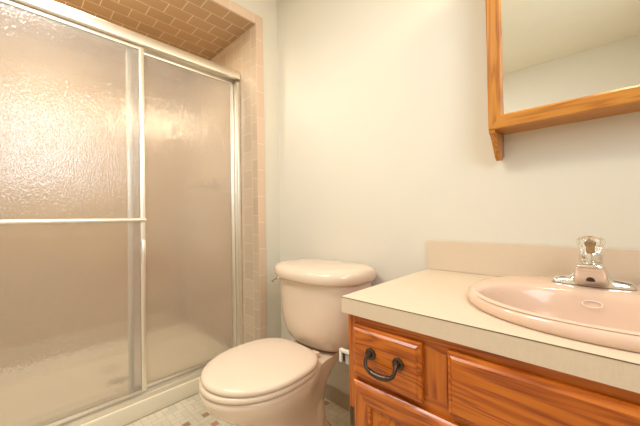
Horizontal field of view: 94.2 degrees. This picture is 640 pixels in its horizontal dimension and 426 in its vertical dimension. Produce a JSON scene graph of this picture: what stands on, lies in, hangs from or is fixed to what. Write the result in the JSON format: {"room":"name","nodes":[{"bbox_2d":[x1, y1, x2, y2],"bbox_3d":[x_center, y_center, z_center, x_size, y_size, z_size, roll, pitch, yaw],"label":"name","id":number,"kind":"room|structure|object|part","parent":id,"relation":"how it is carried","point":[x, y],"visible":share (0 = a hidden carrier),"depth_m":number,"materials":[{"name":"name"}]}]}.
{"room":"bathroom","nodes":[
{"label":"bathroom","id":0,"kind":"room"},
{"bbox_2d":[53,0,255,59],"bbox_3d":[-1.300,-1.216,1.858,1.238,0.055,1.378,-2,-1,44],"label":"ceiling","id":1,"kind":"structure","parent":0,"point":[201,28],"depth_m":1.84,"materials":[{"name":"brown tile"}]},
{"bbox_2d":[210,24,259,343],"bbox_3d":[-0.821,-0.055,2.322,1.238,2.270,0.050,-2,-1,44],"label":"wall","id":2,"kind":"structure","parent":0,"point":[240,55],"depth_m":1.95,"materials":[{"name":"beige tile"}]},
{"bbox_2d":[124,393,349,425],"bbox_3d":[-0.773,1.089,0.680,3.540,0.061,2.802,-2,-1,44],"label":"floor","id":3,"kind":"structure","parent":0,"point":[190,411],"depth_m":1.56,"materials":[{"name":"tile"}]},
{"bbox_2d":[80,376,200,425],"bbox_3d":[-1.294,1.024,1.859,0.950,0.115,1.272,-2,-1,44],"label":"shower pan","id":4,"kind":"object","parent":3,"relation":"on","point":[133,412],"visible":0.03,"depth_m":1.57,"materials":[{"name":"beige plastic"}]},
{"bbox_2d":[0,0,242,425],"bbox_3d":[-0.985,0.013,1.558,0.104,1.942,1.274,-2,-1,44],"label":"shower enclosure","id":5,"kind":"object","parent":4,"relation":"on","point":[121,225],"visible":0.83,"depth_m":1.48,"materials":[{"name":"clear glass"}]},
{"bbox_3d":[-1.176,0.028,1.362,0.005,1.808,0.622,-2,-1,44],"label":"glass pane","id":6,"kind":"part","parent":5,"relation":"part of","materials":[{"name":"clear glass"}]},
{"bbox_3d":[-1.176,0.028,1.362,0.018,1.840,0.670,-2,-1,44],"label":"door panel","id":7,"kind":"part","parent":5,"relation":"part of","materials":[{"name":"clear glass"}]},
{"bbox_3d":[-0.939,0.208,1.583,0.009,0.130,0.021,-2,-1,44],"label":"finger pull","id":8,"kind":"part","parent":5,"relation":"part of","materials":[{"name":"silver metal"}]},
{"bbox_3d":[-0.799,0.029,1.792,0.005,1.804,0.578,-2,-1,44],"label":"glass pane","id":9,"kind":"part","parent":5,"relation":"part of","materials":[{"name":"clear glass"}]},
{"bbox_3d":[-0.799,0.029,1.792,0.018,1.836,0.626,-2,-1,44],"label":"door panel","id":10,"kind":"part","parent":5,"relation":"part of","materials":[{"name":"clear glass"}]},
{"bbox_2d":[199,258,375,425],"bbox_3d":[-0.156,0.655,1.339,0.555,0.804,0.775,-2,-1,44],"label":"toilet","id":11,"kind":"object","parent":3,"relation":"on","point":[265,381],"visible":0.98,"depth_m":1.27,"materials":[{"name":"ceramic"}]},
{"bbox_3d":[-0.252,0.641,1.214,0.406,0.022,0.461,-2,-1,44],"label":"seat","id":12,"kind":"part","parent":11,"relation":"part of","materials":[{"name":"plastic"}]},
{"bbox_3d":[-0.248,0.614,1.219,0.409,0.030,0.458,-2,-1,44],"label":"lid","id":13,"kind":"part","parent":11,"relation":"part of","materials":[{"name":"plastic"}]},
{"bbox_3d":[-0.010,0.287,1.501,0.555,0.070,0.336,-2,-1,44],"label":"tank lid","id":14,"kind":"part","parent":11,"relation":"part of","materials":[{"name":"ceramic"}]},
{"bbox_3d":[-0.001,0.489,1.504,0.509,0.333,0.297,-2,-1,44],"label":"tank","id":15,"kind":"part","parent":11,"relation":"part of","materials":[{"name":"ceramic"}]},
{"bbox_2d":[348,314,639,425],"bbox_3d":[0.685,0.653,0.637,1.158,0.764,0.630,-2,-1,44],"label":"vanity cabinet","id":16,"kind":"object","parent":3,"relation":"on","point":[398,376],"visible":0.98,"depth_m":0.63,"materials":[{"name":"orange wood"}]},
{"bbox_2d":[339,348,348,364],"bbox_3d":[0.089,0.429,0.898,0.054,0.050,0.036,-2,-1,44],"label":"toilet paper holder","id":17,"kind":"object","parent":16,"relation":"attached to","point":[343,353],"visible":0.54,"depth_m":0.90,"materials":[{"name":"white plastic"}]},
{"bbox_3d":[0.150,0.382,0.739,0.111,0.057,0.036,-2,-1,44],"label":"drawer pull","id":18,"kind":"part","parent":16,"relation":"part of","materials":[{"name":"brown metal"}]},
{"bbox_3d":[0.166,0.376,0.761,0.200,0.139,0.018,-2,-1,44],"label":"drawer","id":19,"kind":"part","parent":16,"relation":"part of","materials":[{"name":"orange wood"}]},
{"bbox_3d":[0.247,0.688,0.682,0.302,0.346,0.007,-2,-1,44],"label":"door panel","id":20,"kind":"part","parent":16,"relation":"part of","materials":[{"name":"orange wood"}]},
{"bbox_3d":[0.248,0.688,0.683,0.417,0.461,0.018,-2,-1,44],"label":"door","id":21,"kind":"part","parent":16,"relation":"part of","materials":[{"name":"orange wood"}]},
{"bbox_3d":[0.507,0.444,0.458,1.078,0.046,0.017,-2,-1,44],"label":"rail","id":22,"kind":"part","parent":16,"relation":"part of","materials":[{"name":"orange wood"}]},
{"bbox_2d":[341,240,639,392],"bbox_3d":[0.688,0.188,0.660,1.170,0.166,0.596,-2,-1,44],"label":"countertop","id":23,"kind":"structure","parent":16,"relation":"on","point":[433,301],"depth_m":0.78,"materials":[{"name":"beige laminate"}]},
{"bbox_2d":[467,276,639,352],"bbox_3d":[0.650,0.278,0.693,0.544,0.162,0.508,-2,-1,44],"label":"sink","id":24,"kind":"object","parent":23,"relation":"in","point":[607,317],"visible":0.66,"depth_m":0.74,"materials":[{"name":"pink ceramic"}]},
{"bbox_2d":[552,236,636,290],"bbox_3d":[0.727,0.130,0.798,0.172,0.134,0.113,-2,-1,44],"label":"faucet","id":25,"kind":"object","parent":23,"relation":"on","point":[590,270],"visible":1,"depth_m":0.79,"materials":[{"name":"silver metal"}]},
{"bbox_3d":[0.744,0.085,0.818,0.057,0.044,0.057,-1,-1,-24],"label":"knob","id":26,"kind":"part","parent":25,"relation":"part of","materials":[{"name":"clear plastic"}]},
{"bbox_3d":[0.717,0.163,0.787,0.073,0.066,0.083,-2,-1,44],"label":"spout","id":27,"kind":"part","parent":25,"relation":"part of","materials":[{"name":"silver metal"}]},
{"bbox_3d":[0.492,0.365,0.448,0.587,0.139,0.018,-2,-1,44],"label":"false drawer","id":28,"kind":"part","parent":16,"relation":"part of","materials":[{"name":"orange wood"}]},
{"bbox_2d":[231,0,280,337],"bbox_3d":[-1.178,-0.179,1.135,0.100,2.500,2.702,-2,-1,44],"label":"wall","id":29,"kind":"structure","parent":0,"point":[266,9],"depth_m":1.96,"materials":[{"name":"beige tile"}]},
{"bbox_2d":[212,0,255,22],"bbox_3d":[-0.853,-1.230,1.427,0.006,0.060,1.278,-2,-1,44],"label":"trim","id":30,"kind":"structure","parent":29,"relation":"attached to","point":[228,4],"depth_m":1.80,"materials":[{"name":"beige tile"}]},
{"bbox_2d":[256,15,266,338],"bbox_3d":[-0.835,-0.096,1.413,0.006,2.330,1.386,-2,-1,44],"label":"trim","id":31,"kind":"structure","parent":29,"relation":"attached to","point":[259,21],"depth_m":1.89,"materials":[{"name":"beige tile"}]},
{"bbox_2d":[277,0,639,394],"bbox_3d":[0.589,-0.205,1.239,2.302,2.500,0.100,-2,-1,44],"label":"wall","id":32,"kind":"structure","parent":0,"point":[386,150],"depth_m":1.34,"materials":[{"name":"beige paint"}]},
{"bbox_2d":[324,384,349,411],"bbox_3d":[0.114,1.016,1.624,1.032,0.081,0.011,-2,-1,44],"label":"baseboard","id":33,"kind":"structure","parent":32,"relation":"attached to","point":[334,395],"depth_m":1.63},
{"bbox_2d":[428,240,639,284],"bbox_3d":[0.887,0.165,0.867,1.170,0.121,0.021,-2,-1,44],"label":"backsplash","id":34,"kind":"structure","parent":32,"relation":"attached to","point":[482,258],"depth_m":1.04,"materials":[{"name":"beige laminate"}]},
{"bbox_2d":[485,0,639,160],"bbox_3d":[0.836,-0.574,0.839,0.627,0.761,0.130,-2,-1,44],"label":"mirror","id":35,"kind":"object","parent":32,"relation":"attached to","point":[550,63],"visible":1,"depth_m":0.88,"materials":[{"name":"brown wood"}]},
{"bbox_2d":[501,0,639,113],"bbox_3d":[0.797,-0.620,0.799,0.545,0.585,0.004,-2,-1,44],"label":"mirror glass","id":36,"kind":"object","parent":35,"relation":"attached to","point":[555,53],"depth_m":0.87,"materials":[{"name":"silver mirror"}]}
]}

